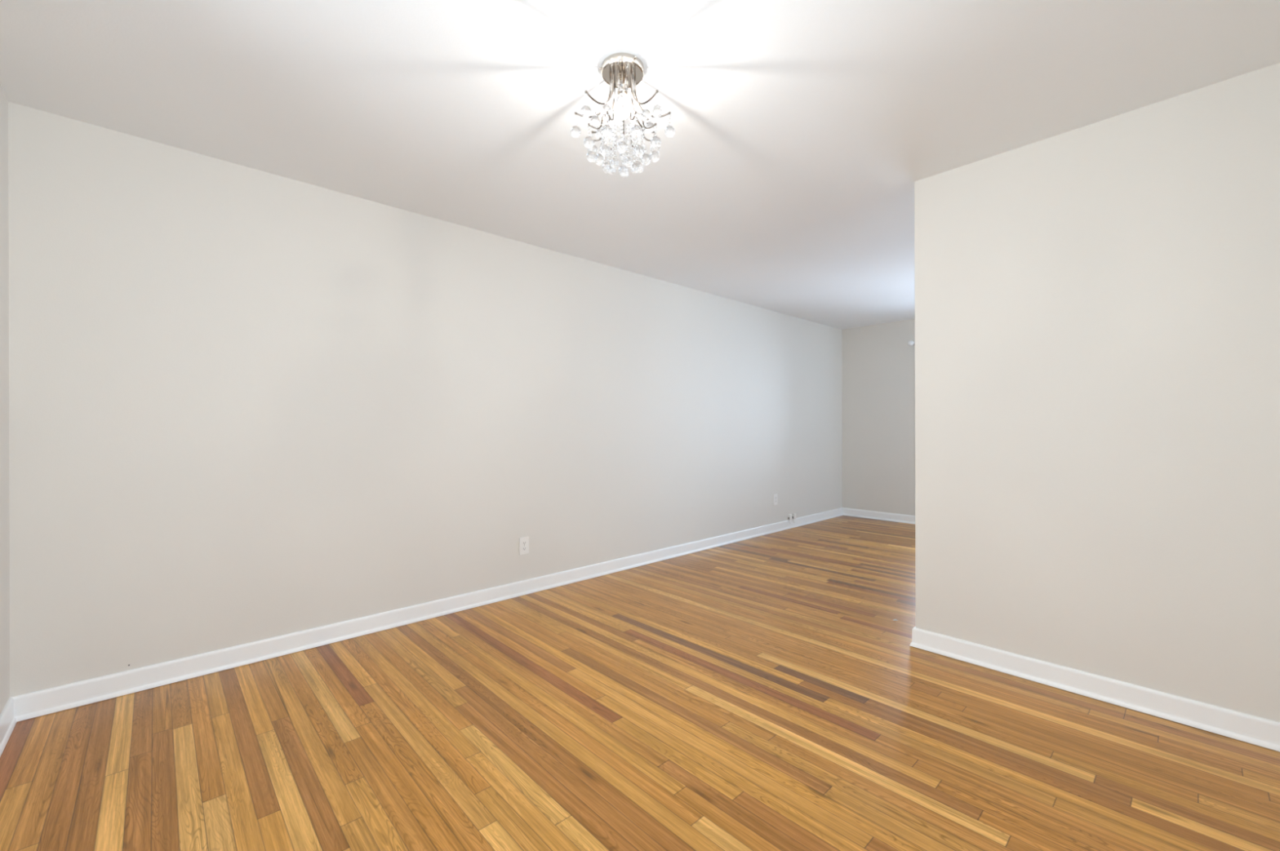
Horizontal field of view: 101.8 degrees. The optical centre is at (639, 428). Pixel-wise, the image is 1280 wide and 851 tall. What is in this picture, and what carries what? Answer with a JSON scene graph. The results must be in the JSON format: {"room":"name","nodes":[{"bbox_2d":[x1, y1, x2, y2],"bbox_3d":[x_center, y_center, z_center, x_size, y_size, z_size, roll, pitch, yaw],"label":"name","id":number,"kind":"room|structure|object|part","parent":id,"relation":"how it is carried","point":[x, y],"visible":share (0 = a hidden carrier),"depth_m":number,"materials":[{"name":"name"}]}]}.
{"room":"empty dining room","nodes":[
{"label":"empty dining room","id":0,"kind":"room"},
{"bbox_2d":[0,84,9,715],"bbox_3d":[-1.291,-0.068,0.680,0.120,2.440,3.615,0,0,-43],"label":"wall","id":1,"kind":"structure","parent":0,"point":[4,266],"depth_m":1.98,"materials":[{"name":"paint"}]},
{"bbox_2d":[0,697,17,757],"bbox_3d":[-1.236,1.102,0.728,0.021,0.096,3.615,0,0,-43],"label":"baseboard","id":2,"kind":"structure","parent":1,"relation":"attached to","point":[8,722],"depth_m":1.95,"materials":[{"name":"paint"}]},
{"bbox_2d":[8,102,842,697],"bbox_3d":[0.048,-0.071,4.482,7.265,2.440,0.120,0,0,-43],"label":"wall","id":3,"kind":"structure","parent":0,"point":[246,405],"depth_m":2.77,"materials":[{"name":"paint"}]},
{"bbox_2d":[10,507,843,722],"bbox_3d":[0.099,1.098,4.431,7.025,0.096,0.021,0,0,-43],"label":"baseboard","id":4,"kind":"structure","parent":3,"relation":"attached to","point":[61,698],"depth_m":2.76,"materials":[{"name":"paint"}]},
{"bbox_2d":[519,536,528,555],"bbox_3d":[-0.802,0.813,3.599,0.074,0.118,0.009,0,0,-43],"label":"wall outlet","id":5,"kind":"object","parent":3,"relation":"attached to","point":[523,542],"visible":1,"depth_m":3.60,"materials":[{"name":"white plastic"}]},
{"bbox_2d":[773,493,777,505],"bbox_3d":[1.499,0.786,5.745,0.074,0.122,0.009,0,0,-43],"label":"wall outlet","id":6,"kind":"object","parent":3,"relation":"attached to","point":[775,496],"visible":1,"depth_m":5.74,"materials":[{"name":"white plastic"}]},
{"bbox_2d":[787,514,792,524],"bbox_3d":[1.708,1.034,5.923,0.063,0.106,0.033,0,0,-43],"label":"cable jack","id":7,"kind":"object","parent":3,"relation":"attached to","point":[789,516],"visible":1,"depth_m":5.91,"materials":[{"name":"white plastic"}]},
{"bbox_2d":[791,513,795,522],"bbox_3d":[1.771,1.034,5.982,0.061,0.106,0.033,0,0,-43],"label":"cable jack","id":8,"kind":"object","parent":3,"relation":"attached to","point":[793,515],"visible":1,"depth_m":5.97,"materials":[{"name":"white plastic"}]},
{"bbox_2d":[0,515,1279,850],"bbox_3d":[1.325,1.145,3.117,7.025,0.001,3.615,0,0,-43],"label":"floor","id":9,"kind":"structure","parent":0,"point":[763,693],"depth_m":1.87,"materials":[{"name":"brown wood"}]},
{"bbox_2d":[0,0,1279,329],"bbox_3d":[1.318,-1.345,3.116,7.265,0.100,3.855,0,0,-43],"label":"ceiling","id":10,"kind":"structure","parent":0,"point":[806,131],"depth_m":2.02,"materials":[{"name":"paint"}]},
{"bbox_2d":[570,52,675,177],"bbox_3d":[-0.062,-1.099,1.857,0.348,0.383,0.348,0,0,23],"label":"crystal chandelier","id":11,"kind":"object","parent":10,"relation":"hanging from","point":[622,71],"visible":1,"depth_m":1.82,"materials":[{"name":"clear glass"}]},
{"bbox_3d":[-0.168,-1.187,1.856,0.133,0.155,0.009,0,0,1],"label":"arm","id":12,"kind":"part","parent":11,"relation":"part of","materials":[{"name":"silver metal"}]},
{"bbox_3d":[-0.157,-1.070,1.819,0.054,0.044,0.008,0,0,-25],"label":"arm","id":13,"kind":"part","parent":11,"relation":"part of","materials":[{"name":"silver metal"}]},
{"bbox_3d":[-0.137,-1.187,1.782,0.009,0.155,0.133,0,0,44],"label":"arm","id":14,"kind":"part","parent":11,"relation":"part of","materials":[{"name":"silver metal"}]},
{"bbox_3d":[-0.137,-1.187,1.932,0.012,0.155,0.132,0,0,-43],"label":"arm","id":15,"kind":"part","parent":11,"relation":"part of","materials":[{"name":"silver metal"}]},
{"bbox_3d":[-0.100,-1.070,1.762,0.008,0.044,0.053,0,0,25],"label":"arm","id":16,"kind":"part","parent":11,"relation":"part of","materials":[{"name":"silver metal"}]},
{"bbox_3d":[-0.062,-1.188,1.751,0.009,0.155,0.133,0,0,-1],"label":"arm","id":17,"kind":"part","parent":11,"relation":"part of","materials":[{"name":"silver metal"}]},
{"bbox_2d":[617,71,627,97],"bbox_3d":[-0.062,-1.229,1.857,0.038,0.072,0.038,0,0,-43],"label":"light bulb","id":18,"kind":"object","parent":11,"relation":"attached to","point":[621,74],"depth_m":1.84,"materials":[{"name":"glass"}]},
{"bbox_3d":[-0.061,-1.188,1.963,0.009,0.155,0.133,0,0,-1],"label":"arm","id":19,"kind":"part","parent":11,"relation":"part of","materials":[{"name":"silver metal"}]},
{"bbox_3d":[0.013,-1.188,1.932,0.132,0.155,0.012,0,0,-43],"label":"arm","id":20,"kind":"part","parent":11,"relation":"part of","materials":[{"name":"silver metal"}]},
{"bbox_3d":[0.014,-1.188,1.782,0.009,0.155,0.133,0,0,-44],"label":"arm","id":21,"kind":"part","parent":11,"relation":"part of","materials":[{"name":"silver metal"}]},
{"bbox_3d":[0.033,-1.070,1.817,0.053,0.044,0.008,0,0,20],"label":"arm","id":22,"kind":"part","parent":11,"relation":"part of","materials":[{"name":"silver metal"}]},
{"bbox_3d":[0.044,-1.188,1.857,0.133,0.155,0.009,0,0,1],"label":"arm","id":23,"kind":"part","parent":11,"relation":"part of","materials":[{"name":"silver metal"}]},
{"bbox_2d":[841,319,915,515],"bbox_3d":[3.934,-0.082,5.553,0.120,2.440,3.615,0,0,-43],"label":"wall","id":24,"kind":"structure","parent":0,"point":[878,362],"depth_m":6.49,"materials":[{"name":"paint"}]},
{"bbox_2d":[842,507,915,524],"bbox_3d":[3.886,1.088,5.505,0.021,0.096,3.615,0,0,-43],"label":"baseboard","id":25,"kind":"structure","parent":24,"relation":"attached to","point":[901,518],"depth_m":6.47,"materials":[{"name":"paint"}]},
{"bbox_2d":[907,341,915,346],"bbox_3d":[3.902,-0.997,5.419,0.106,0.090,2.079,0,0,-43],"label":"curtain rod","id":26,"kind":"object","parent":24,"relation":"attached to","point":[909,343],"visible":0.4,"depth_m":6.12,"materials":[{"name":"paint"}]},
{"bbox_2d":[910,62,1279,751],"bbox_3d":[1.963,-0.076,2.243,0.136,2.440,1.463,0,0,-43],"label":"wall","id":27,"kind":"structure","parent":0,"point":[1097,304],"depth_m":2.16,"materials":[{"name":"paint"}]}
]}

